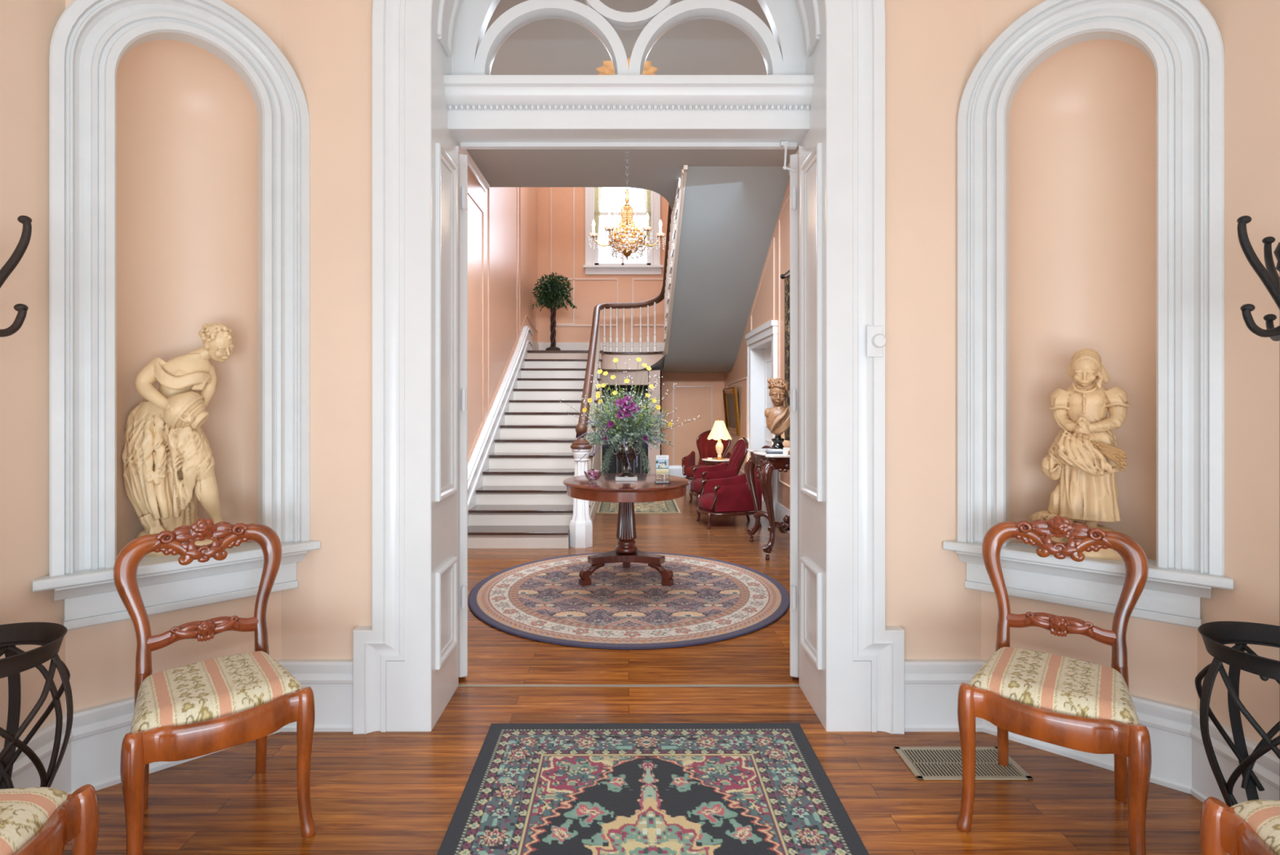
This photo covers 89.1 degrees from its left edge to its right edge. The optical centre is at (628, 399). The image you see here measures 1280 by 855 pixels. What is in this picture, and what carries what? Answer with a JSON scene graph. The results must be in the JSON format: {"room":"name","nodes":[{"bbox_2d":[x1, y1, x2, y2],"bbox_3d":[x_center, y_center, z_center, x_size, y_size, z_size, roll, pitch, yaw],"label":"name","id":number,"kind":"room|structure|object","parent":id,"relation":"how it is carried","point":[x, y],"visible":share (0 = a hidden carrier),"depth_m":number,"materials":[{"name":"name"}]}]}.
{"room":"historic interior","nodes":[
{"label":"historic interior","id":0,"kind":"room"},
{"bbox_2d":[0,0,65,749],"bbox_3d":[-1.950,-0.605,0.375,0.001,3.950,3.750,0,0,0],"label":"wall","id":1,"kind":"structure","parent":0,"point":[27,27],"depth_m":2.09,"materials":[{"name":"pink paint"}]},
{"bbox_2d":[0,658,352,794],"bbox_3d":[-1.873,1.228,0.672,0.728,0.285,4.299,0,0,11],"label":"baseboard","id":2,"kind":"structure","parent":1,"relation":"attached to","point":[92,753],"depth_m":2.31,"materials":[{"name":"white paint"}]},
{"bbox_2d":[65,0,281,713],"bbox_3d":[-1.780,-0.605,2.567,0.683,3.950,0.227,0,0,-43],"label":"wall","id":3,"kind":"structure","parent":0,"point":[187,122],"depth_m":2.65,"materials":[{"name":"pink paint"}]},
{"bbox_2d":[32,540,320,630],"bbox_3d":[-1.666,0.686,2.470,0.886,0.197,0.172,0,0,-43],"label":"trim","id":4,"kind":"structure","parent":3,"relation":"attached to","point":[91,597],"depth_m":2.41,"materials":[{"name":"white paint"}]},
{"bbox_2d":[121,322,234,556],"bbox_3d":[-1.747,0.144,2.529,0.355,0.899,0.312,0,0,-34],"label":"statue","id":5,"kind":"object","parent":4,"relation":"on","point":[167,458],"visible":0.81,"depth_m":2.46,"materials":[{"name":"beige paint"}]},
{"bbox_2d":[48,0,310,576],"bbox_3d":[-1.666,-0.479,2.481,0.817,2.139,0.116,0,0,-43],"label":"trim","id":6,"kind":"structure","parent":3,"relation":"attached to","point":[90,39],"depth_m":2.28,"materials":[{"name":"white paint"}]},
{"bbox_2d":[467,167,537,463],"bbox_3d":[-1.600,-1.880,7.270,0.001,6.500,8.260,0,0,0],"label":"wall","id":7,"kind":"structure","parent":0,"point":[503,200],"depth_m":7.78,"materials":[{"name":"pink paint"}]},
{"bbox_2d":[458,145,489,191],"bbox_3d":[-1.575,-2.355,5.230,0.050,0.070,4.060,0,0,0],"label":"trim","id":8,"kind":"structure","parent":7,"relation":"attached to","point":[472,165],"depth_m":6.68,"materials":[{"name":"white paint"}]},
{"bbox_2d":[467,190,484,462],"bbox_3d":[-1.594,-0.565,5.555,0.012,3.026,3.166,0,0,0],"label":"trim","id":9,"kind":"structure","parent":7,"relation":"attached to","point":[468,193],"depth_m":7.11,"materials":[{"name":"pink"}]},
{"bbox_2d":[488,186,518,412],"bbox_3d":[-1.594,-2.357,8.360,0.012,5.002,1.936,0,0,0],"label":"trim","id":10,"kind":"structure","parent":7,"relation":"attached to","point":[504,370],"depth_m":7.45,"materials":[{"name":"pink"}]},
{"bbox_2d":[519,186,537,333],"bbox_3d":[-1.594,-2.911,10.415,0.012,3.895,1.786,0,0,0],"label":"trim","id":11,"kind":"structure","parent":7,"relation":"attached to","point":[526,316],"depth_m":9.53,"materials":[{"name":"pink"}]},
{"bbox_2d":[537,186,724,465],"bbox_3d":[0.040,-1.880,11.400,3.280,6.500,0.001,0,0,0],"label":"wall","id":12,"kind":"structure","parent":0,"point":[691,402],"depth_m":11.40,"materials":[{"name":"paint"}]},
{"bbox_2d":[550,186,574,324],"bbox_3d":[-1.165,-3.070,11.394,0.430,3.520,0.012,0,0,0],"label":"trim","id":13,"kind":"structure","parent":12,"relation":"attached to","point":[573,323],"depth_m":11.39,"materials":[{"name":"beige paint"}]},
{"bbox_2d":[555,278,618,326],"bbox_3d":[-0.765,-1.710,11.394,1.170,0.840,0.012,0,0,0],"label":"trim","id":14,"kind":"structure","parent":12,"relation":"attached to","point":[617,279],"depth_m":11.39,"materials":[{"name":"beige paint"}]},
{"bbox_2d":[583,186,662,274],"bbox_3d":[-0.095,-3.545,11.425,1.390,2.690,0.230,0,0,0],"label":"window","id":15,"kind":"structure","parent":12,"relation":"in","point":[652,266],"depth_m":11.37,"materials":[{"name":"white paint"}]},
{"bbox_2d":[595,186,602,233],"bbox_3d":[-0.480,-3.770,11.380,0.220,1.820,0.028,0,0,0],"label":"curtain","id":16,"kind":"object","parent":15,"relation":"hanging from","point":[598,190],"visible":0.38,"depth_m":11.38,"materials":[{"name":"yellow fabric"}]},
{"bbox_2d":[643,188,650,236],"bbox_3d":[0.270,-3.770,11.380,0.220,1.820,0.028,0,0,0],"label":"curtain","id":17,"kind":"object","parent":15,"relation":"hanging from","point":[646,193],"visible":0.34,"depth_m":11.38,"materials":[{"name":"yellow fabric"}]},
{"bbox_2d":[631,278,663,326],"bbox_3d":[0.630,-1.710,11.394,1.140,0.840,0.012,0,0,0],"label":"trim","id":18,"kind":"structure","parent":12,"relation":"attached to","point":[633,279],"depth_m":11.39,"materials":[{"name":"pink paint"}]},
{"bbox_2d":[672,385,712,465],"bbox_3d":[1.120,0.460,11.394,0.700,1.420,0.012,0,0,0],"label":"trim","id":19,"kind":"structure","parent":12,"relation":"attached to","point":[711,386],"depth_m":11.39,"materials":[{"name":"beige paint"}]},
{"bbox_2d":[281,0,981,658],"bbox_3d":[0.010,-0.605,2.720,2.929,3.950,0.001,0,0,0],"label":"wall","id":20,"kind":"structure","parent":0,"point":[933,47],"depth_m":2.72,"materials":[{"name":"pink paint"}]},
{"bbox_2d":[352,0,904,734],"bbox_3d":[0.000,-0.623,2.691,2.266,3.985,0.058,0,0,0],"label":"trim","id":21,"kind":"structure","parent":20,"relation":"attached to","point":[382,642],"depth_m":2.68,"materials":[{"name":"white paint"}]},
{"bbox_2d":[386,0,871,731],"bbox_3d":[0.000,-0.557,2.703,2.002,3.855,0.034,0,0,0],"label":"trim","id":22,"kind":"structure","parent":20,"relation":"attached to","point":[410,681],"depth_m":2.69,"materials":[{"name":"white paint"}]},
{"bbox_2d":[866,325,886,356],"bbox_3d":[1.011,-0.240,2.651,0.072,0.128,0.033,0,0,0],"label":"dimmer switch","id":23,"kind":"object","parent":20,"relation":"attached to","point":[876,340],"visible":1,"depth_m":2.66,"materials":[{"name":"white paint"}]},
{"bbox_2d":[602,369,661,473],"bbox_3d":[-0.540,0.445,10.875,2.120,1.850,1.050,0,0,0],"label":"door frame","id":24,"kind":"structure","parent":0,"point":[652,454],"depth_m":10.35,"materials":[{"name":"beige"}]},
{"bbox_2d":[466,0,799,211],"bbox_3d":[0.040,-2.540,5.720,3.320,0.300,5.160,0,0,0],"label":"ceiling","id":25,"kind":"structure","parent":0,"point":[546,46],"depth_m":4.73,"materials":[{"name":"white paint"}]},
{"bbox_2d":[588,57,665,259],"bbox_3d":[-0.010,-1.706,4.744,0.558,1.367,0.500,0,0,4],"label":"chandelier","id":26,"kind":"object","parent":25,"relation":"hanging from","point":[615,236],"visible":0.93,"depth_m":4.70,"materials":[{"name":"gold metal"}]},
{"bbox_2d":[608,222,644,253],"bbox_3d":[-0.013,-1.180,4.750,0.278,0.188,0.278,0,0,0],"label":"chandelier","id":27,"kind":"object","parent":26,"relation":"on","point":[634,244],"depth_m":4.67,"materials":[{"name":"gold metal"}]},
{"bbox_2d":[608,225,645,251],"bbox_3d":[-0.012,-1.176,4.748,0.277,0.178,0.273,0,0,0],"label":"chandelier","id":28,"kind":"object","parent":26,"relation":"on","point":[634,244],"depth_m":4.67,"materials":[{"name":"gold metal"}]},
{"bbox_2d":[62,479,1230,854],"bbox_3d":[0.000,1.420,5.000,4.600,0.100,13.200,0,0,0],"label":"floor","id":29,"kind":"structure","parent":0,"point":[373,793],"depth_m":2.40,"materials":[{"name":"brown wood"}]},
{"bbox_2d":[0,215,73,788],"bbox_3d":[-1.756,0.444,1.757,0.399,1.853,0.392,0,0,0],"label":"coat rack","id":30,"kind":"object","parent":29,"relation":"on","point":[49,635],"visible":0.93,"depth_m":1.83,"materials":[{"name":"black metal"}]},
{"bbox_2d":[0,783,99,854],"bbox_3d":[-1.515,0.895,1.299,0.587,0.954,0.500,0,0,-2],"label":"dining chair","id":31,"kind":"object","parent":29,"relation":"on","point":[34,820],"visible":1,"depth_m":1.44,"materials":[{"name":"brown wood"}]},
{"bbox_2d":[113,518,315,854],"bbox_3d":[-1.344,0.895,2.105,0.500,0.954,0.587,0,0,-39],"label":"dining chair","id":32,"kind":"object","parent":29,"relation":"on","point":[205,707],"visible":1,"depth_m":2.04,"materials":[{"name":"wood"}]},
{"bbox_2d":[467,164,687,548],"bbox_3d":[0.040,-0.949,8.628,3.280,4.638,5.543,0,0,0],"label":"staircase","id":33,"kind":"structure","parent":29,"relation":"on","point":[526,446],"depth_m":7.50,"materials":[{"name":"white paint"}]},
{"bbox_2d":[531,271,577,350],"bbox_3d":[-1.237,-1.431,10.611,0.718,1.344,0.663,0,0,-32],"label":"topiary","id":34,"kind":"object","parent":33,"relation":"on","point":[553,290],"visible":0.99,"depth_m":10.54,"materials":[{"name":"green plant"}]},
{"bbox_2d":[532,338,665,351],"bbox_3d":[0.040,-0.885,10.675,3.280,0.250,1.450,0,0,0],"label":"baseboard","id":35,"kind":"structure","parent":33,"relation":"on","point":[536,345],"depth_m":11.37,"materials":[{"name":"white paint"}]},
{"bbox_2d":[602,385,648,473],"bbox_3d":[-0.072,0.568,10.615,0.765,1.605,0.310,0,0,0],"label":"fireplace","id":36,"kind":"object","parent":29,"relation":"on","point":[616,466],"visible":0.14,"depth_m":10.75,"materials":[{"name":"black"}]},
{"bbox_2d":[457,684,799,686],"bbox_3d":[0.000,1.368,3.114,1.630,0.004,0.017,0,0,0],"label":"trim","id":37,"kind":"structure","parent":29,"relation":"on","point":[460,685],"depth_m":3.11,"materials":[{"name":"gold metal"}]},
{"bbox_2d":[467,551,790,648],"bbox_3d":[0.002,1.363,4.690,2.257,0.012,2.257,0,0,-17],"label":"round rug","id":38,"kind":"object","parent":29,"relation":"on","point":[708,600],"visible":0.89,"depth_m":4.33,"materials":[{"name":"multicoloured carpet"}]},
{"bbox_2d":[562,472,689,586],"bbox_3d":[-0.018,0.983,4.950,0.964,0.749,0.964,0,0,0],"label":"pedestal table","id":39,"kind":"object","parent":38,"relation":"on","point":[606,489],"visible":0.98,"depth_m":4.77,"materials":[{"name":"brown wood"}]},
{"bbox_2d":[583,471,602,484],"bbox_3d":[-0.259,0.563,4.720,0.134,0.090,0.134,0,0,0],"label":"candy bowl","id":40,"kind":"object","parent":39,"relation":"on","point":[585,473],"visible":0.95,"depth_m":4.71,"materials":[{"name":"clear glass"}]},
{"bbox_2d":[612,441,640,480],"bbox_3d":[-0.018,0.462,4.930,0.224,0.293,0.176,0,0,0],"label":"urn","id":41,"kind":"object","parent":39,"relation":"on","point":[626,475],"visible":0.91,"depth_m":4.88,"materials":[{"name":"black metal"}]},
{"bbox_2d":[558,357,699,476],"bbox_3d":[-0.043,0.137,4.902,0.871,0.901,0.818,0,0,41],"label":"flower arrangement","id":42,"kind":"object","parent":41,"relation":"in","point":[628,424],"visible":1,"depth_m":4.81,"materials":[{"name":"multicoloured plant"}]},
{"bbox_2d":[655,454,671,484],"bbox_3d":[0.247,0.505,4.733,0.104,0.205,0.075,0,0,-8],"label":"brochure holder","id":43,"kind":"object","parent":39,"relation":"on","point":[662,460],"visible":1,"depth_m":4.74,"materials":[{"name":"clear plastic"}]},
{"bbox_2d":[596,498,680,512],"bbox_3d":[0.120,1.365,8.870,1.020,0.007,2.020,0,0,0],"label":"floral rug","id":44,"kind":"object","parent":29,"relation":"on","point":[670,505],"visible":0.3,"depth_m":8.23,"materials":[{"name":"beige carpet"}]},
{"bbox_2d":[436,722,869,854],"bbox_3d":[0.073,1.365,1.810,1.297,0.009,1.862,0,0,0],"label":"area rug","id":45,"kind":"object","parent":29,"relation":"on","point":[703,788],"visible":1,"depth_m":2.23,"materials":[{"name":"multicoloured fabric"}]},
{"bbox_2d":[681,429,730,479],"bbox_3d":[1.204,0.920,9.919,0.648,0.908,0.717,0,0,26],"label":"armchair","id":46,"kind":"object","parent":29,"relation":"on","point":[706,447],"visible":0.41,"depth_m":10.05,"materials":[{"name":"red fabric"}]},
{"bbox_2d":[702,457,729,465],"bbox_3d":[1.235,1.101,9.080,0.430,0.553,0.430,0,0,0],"label":"side table","id":47,"kind":"object","parent":29,"relation":"on","point":[713,461],"visible":0.32,"depth_m":8.91,"materials":[{"name":"white stone"}]},
{"bbox_2d":[707,417,731,459],"bbox_3d":[1.265,0.532,9.060,0.330,0.585,0.330,0,0,0],"label":"table lamp","id":48,"kind":"object","parent":47,"relation":"on","point":[719,430],"visible":1,"depth_m":8.99,"materials":[{"name":"fabric"}]},
{"bbox_2d":[688,436,748,506],"bbox_3d":[1.167,0.930,8.428,0.738,0.888,0.626,0,0,-6],"label":"armchair","id":49,"kind":"object","parent":29,"relation":"on","point":[739,453],"visible":0.69,"depth_m":8.31,"materials":[{"name":"fabric"}]},
{"bbox_2d":[696,444,771,528],"bbox_3d":[1.170,0.940,7.170,0.824,0.868,0.583,0,0,-8],"label":"armchair","id":50,"kind":"object","parent":29,"relation":"on","point":[726,496],"visible":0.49,"depth_m":6.91,"materials":[{"name":"fabric"}]},
{"bbox_2d":[744,448,790,559],"bbox_3d":[1.390,0.923,5.930,0.541,0.905,0.850,0,0,0],"label":"console table","id":51,"kind":"object","parent":29,"relation":"on","point":[768,462],"visible":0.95,"depth_m":5.61,"materials":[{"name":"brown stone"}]},
{"bbox_2d":[753,454,790,478],"bbox_3d":[1.297,0.614,5.926,0.267,0.201,0.754,0,0,0],"label":"apron","id":52,"kind":"object","parent":51,"relation":"attached to","point":[768,464],"depth_m":5.58,"materials":[{"name":"brown wood"}]},
{"bbox_2d":[764,450,782,453],"bbox_3d":[1.300,0.466,5.781,0.171,0.008,0.211,0,0,6],"label":"book","id":53,"kind":"object","parent":51,"relation":"on","point":[766,452],"visible":0.69,"depth_m":5.68,"materials":[{"name":"grey paper"}]},
{"bbox_2d":[764,449,782,452],"bbox_3d":[1.310,0.456,5.790,0.151,0.012,0.201,0,0,2],"label":"book","id":54,"kind":"object","parent":53,"relation":"on","point":[768,451],"visible":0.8,"depth_m":5.71,"materials":[{"name":"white paper"}]},
{"bbox_2d":[767,448,782,450],"bbox_3d":[1.319,0.447,5.801,0.121,0.006,0.161,0,0,-2],"label":"book","id":55,"kind":"object","parent":54,"relation":"on","point":[767,449],"visible":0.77,"depth_m":5.82,"materials":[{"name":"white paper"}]},
{"bbox_2d":[764,377,790,448],"bbox_3d":[1.429,0.128,6.112,0.266,0.674,0.210,0,0,-22],"label":"bust","id":56,"kind":"object","parent":51,"relation":"on","point":[777,417],"visible":0.94,"depth_m":6.05,"materials":[{"name":"brown stone"}]},
{"bbox_2d":[782,447,790,453],"bbox_3d":[1.372,0.441,5.655,0.060,0.058,0.031,0,0,8],"label":"card","id":57,"kind":"object","parent":51,"relation":"on","point":[785,450],"visible":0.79,"depth_m":5.64,"materials":[{"name":"white paper"}]},
{"bbox_2d":[893,746,1033,779],"bbox_3d":[1.250,1.367,2.450,0.416,0.006,0.216,0,0,0],"label":"floor vent","id":58,"kind":"object","parent":29,"relation":"in","point":[925,762],"visible":0.87,"depth_m":2.44,"materials":[{"name":"beige metal"}]},
{"bbox_2d":[902,749,1022,775],"bbox_3d":[1.250,1.367,2.450,0.376,0.004,0.184,0,0,0],"label":"grille","id":59,"kind":"object","parent":58,"relation":"attached to","point":[922,762],"depth_m":2.44,"materials":[{"name":"beige metal"}]},
{"bbox_2d":[956,515,1151,854],"bbox_3d":[1.403,0.895,2.145,0.500,0.954,0.587,0,0,37],"label":"dining chair","id":60,"kind":"object","parent":29,"relation":"on","point":[1064,701],"visible":1,"depth_m":2.07,"materials":[{"name":"brown wood"}]},
{"bbox_2d":[1195,215,1279,806],"bbox_3d":[1.790,0.444,1.765,0.402,1.853,0.402,0,0,0],"label":"coat rack","id":61,"kind":"object","parent":29,"relation":"on","point":[1215,634],"visible":0.92,"depth_m":1.80,"materials":[{"name":"black metal"}]},
{"bbox_2d":[1200,796,1279,854],"bbox_3d":[1.575,0.895,1.255,0.587,0.954,0.500,0,0,1],"label":"dining chair","id":62,"kind":"object","parent":29,"relation":"on","point":[1251,827],"visible":1,"depth_m":1.43,"materials":[{"name":"brown wood"}]},
{"bbox_2d":[602,166,790,372],"bbox_3d":[0.040,-1.438,9.020,3.280,1.915,4.760,0,0,0],"label":"staircase underside","id":63,"kind":"structure","parent":0,"point":[730,214],"depth_m":7.98,"materials":[{"name":"grey paint"}]},
{"bbox_2d":[724,177,790,510],"bbox_3d":[1.680,-1.880,7.270,0.001,6.500,8.260,0,0,0],"label":"wall","id":64,"kind":"structure","parent":0,"point":[762,312],"depth_m":7.59,"materials":[{"name":"pink paint"}]},
{"bbox_2d":[668,465,790,533],"bbox_3d":[1.100,1.260,7.300,1.160,0.220,8.200,0,0,0],"label":"baseboard","id":65,"kind":"structure","parent":64,"relation":"attached to","point":[780,511],"depth_m":7.29,"materials":[{"name":"white paint"}]},
{"bbox_2d":[722,386,740,435],"bbox_3d":[1.631,0.171,10.350,0.122,0.740,1.080,0,0,0],"label":"framed picture","id":66,"kind":"object","parent":64,"relation":"attached to","point":[730,397],"visible":0.97,"depth_m":10.32,"materials":[{"name":"metal"}]},
{"bbox_2d":[725,376,746,473],"bbox_3d":[1.674,0.370,10.175,0.012,1.400,1.950,0,0,0],"label":"trim","id":67,"kind":"structure","parent":64,"relation":"attached to","point":[744,378],"depth_m":9.21,"materials":[{"name":"beige paint"}]},
{"bbox_2d":[745,320,777,514],"bbox_3d":[1.745,0.235,8.160,0.270,2.270,1.660,0,0,0],"label":"trim","id":68,"kind":"structure","parent":64,"relation":"attached to","point":[764,336],"depth_m":8.82,"materials":[{"name":"white paint"}]},
{"bbox_2d":[750,237,774,331],"bbox_3d":[1.674,-1.399,8.200,0.012,0.953,1.416,0,0,0],"label":"trim","id":69,"kind":"structure","parent":64,"relation":"attached to","point":[773,241],"depth_m":7.65,"materials":[{"name":"beige paint"}]},
{"bbox_2d":[764,346,771,446],"bbox_3d":[1.853,0.335,8.160,0.054,2.050,1.320,0,0,0],"label":"door","id":70,"kind":"structure","parent":64,"relation":"in","point":[767,352],"depth_m":8.65,"materials":[{"name":"white paint"}]},
{"bbox_2d":[778,194,790,488],"bbox_3d":[1.674,-0.605,6.125,0.012,3.050,2.250,0,0,0],"label":"trim","id":71,"kind":"structure","parent":64,"relation":"attached to","point":[788,197],"depth_m":7.22,"materials":[{"name":"beige paint"}]},
{"bbox_2d":[780,269,790,440],"bbox_3d":[1.643,-0.459,6.120,0.073,1.758,1.616,0,0,0],"label":"mirror","id":72,"kind":"object","parent":64,"relation":"attached to","point":[787,279],"visible":0.12,"depth_m":6.76,"materials":[{"name":"black"}]},
{"bbox_2d":[786,149,799,176],"bbox_3d":[1.650,-2.360,5.025,0.060,0.060,3.650,0,0,0],"label":"trim","id":73,"kind":"structure","parent":64,"relation":"attached to","point":[797,151],"depth_m":6.62,"materials":[{"name":"white paint"}]},
{"bbox_2d":[981,0,1197,710],"bbox_3d":[1.808,-0.605,2.584,0.681,3.950,0.229,0,0,41],"label":"wall","id":74,"kind":"structure","parent":0,"point":[1082,122],"depth_m":2.64,"materials":[{"name":"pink paint"}]},
{"bbox_2d":[942,540,1233,627],"bbox_3d":[1.698,0.686,2.480,0.886,0.197,0.172,0,0,41],"label":"trim","id":75,"kind":"structure","parent":74,"relation":"attached to","point":[1169,595],"depth_m":2.42,"materials":[{"name":"white paint"}]},
{"bbox_2d":[1029,348,1131,559],"bbox_3d":[1.752,0.199,2.514,0.344,0.798,0.224,0,0,33],"label":"statue","id":76,"kind":"object","parent":75,"relation":"on","point":[1086,456],"visible":0.75,"depth_m":2.45,"materials":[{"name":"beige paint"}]},
{"bbox_2d":[956,0,1224,576],"bbox_3d":[1.712,-0.481,2.478,0.822,2.141,0.116,0,0,41],"label":"trim","id":77,"kind":"structure","parent":74,"relation":"attached to","point":[1182,41],"depth_m":2.29,"materials":[{"name":"white paint"}]},
{"bbox_2d":[1197,0,1279,751],"bbox_3d":[1.990,-0.605,0.387,0.001,3.950,3.775,0,0,0],"label":"wall","id":78,"kind":"structure","parent":0,"point":[1250,29],"depth_m":2.08,"materials":[{"name":"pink paint"}]},
{"bbox_2d":[904,658,1279,804],"bbox_3d":[1.911,1.228,0.679,0.771,0.285,4.308,0,0,-11],"label":"baseboard","id":79,"kind":"structure","parent":78,"relation":"attached to","point":[1180,760],"depth_m":2.32,"materials":[{"name":"white paint"}]},
{"label":"wall","id":80,"kind":"structure","parent":0,"visible":0},
{"bbox_2d":[435,142,457,501],"bbox_3d":[-0.807,-0.329,2.890,0.020,1.516,0.284,0,0,0],"label":"trim","id":81,"kind":"structure","parent":80,"relation":"attached to","point":[440,153],"depth_m":2.80,"materials":[{"name":"white paint"}]},
{"bbox_2d":[435,556,457,669],"bbox_3d":[-0.807,0.935,2.890,0.020,0.409,0.284,0,0,0],"label":"trim","id":82,"kind":"structure","parent":80,"relation":"attached to","point":[440,657],"depth_m":2.85,"materials":[{"name":"white paint"}]},
{"bbox_2d":[458,153,467,677],"bbox_3d":[-0.966,0.076,3.530,0.070,2.563,0.832,0,0,-24],"label":"door","id":83,"kind":"structure","parent":80,"relation":"in","point":[463,158],"depth_m":3.18,"materials":[{"name":"white paint"}]},
{"bbox_2d":[433,0,823,726],"bbox_3d":[0.000,-0.528,2.920,1.734,3.797,0.400,0,0,0],"label":"trim","id":84,"kind":"structure","parent":80,"relation":"attached to","point":[446,511],"depth_m":2.88,"materials":[{"name":"white paint"}]},
{"bbox_2d":[451,0,805,75],"bbox_3d":[0.000,-1.899,3.028,1.634,0.957,0.064,0,0,0],"label":"window","id":85,"kind":"structure","parent":80,"relation":"in","point":[783,51],"depth_m":3.00,"materials":[{"name":"white paint"}]},
{"bbox_2d":[437,0,820,57],"bbox_3d":[0.000,-1.964,2.857,1.654,0.835,0.173,0,0,0],"label":"trim","id":86,"kind":"structure","parent":80,"relation":"attached to","point":[810,46],"depth_m":2.89,"materials":[{"name":"white paint"}]},
{"bbox_2d":[444,75,813,149],"bbox_3d":[0.000,-1.321,3.000,1.654,0.231,0.260,0,0,0],"label":"trim","id":87,"kind":"structure","parent":80,"relation":"attached to","point":[486,112],"depth_m":2.94,"materials":[{"name":"white paint"}]},
{"bbox_2d":[780,140,795,171],"bbox_3d":[0.758,-1.155,3.084,0.081,0.135,0.025,0,0,-13],"label":"bracket","id":88,"kind":"object","parent":80,"relation":"attached to","point":[783,144],"visible":1,"depth_m":3.08,"materials":[{"name":"white paint"}]},
{"bbox_2d":[790,153,799,677],"bbox_3d":[0.966,0.076,3.530,0.069,2.563,0.832,0,0,24],"label":"door","id":89,"kind":"structure","parent":80,"relation":"in","point":[794,158],"depth_m":3.18,"materials":[{"name":"white paint"}]},
{"bbox_2d":[800,142,822,501],"bbox_3d":[0.807,-0.329,2.890,0.020,1.516,0.284,0,0,0],"label":"trim","id":90,"kind":"structure","parent":80,"relation":"attached to","point":[815,154],"depth_m":2.81,"materials":[{"name":"white paint"}]},
{"bbox_2d":[800,556,822,669],"bbox_3d":[0.807,0.935,2.890,0.020,0.409,0.284,0,0,0],"label":"trim","id":91,"kind":"structure","parent":80,"relation":"attached to","point":[815,656],"depth_m":2.87,"materials":[{"name":"white paint"}]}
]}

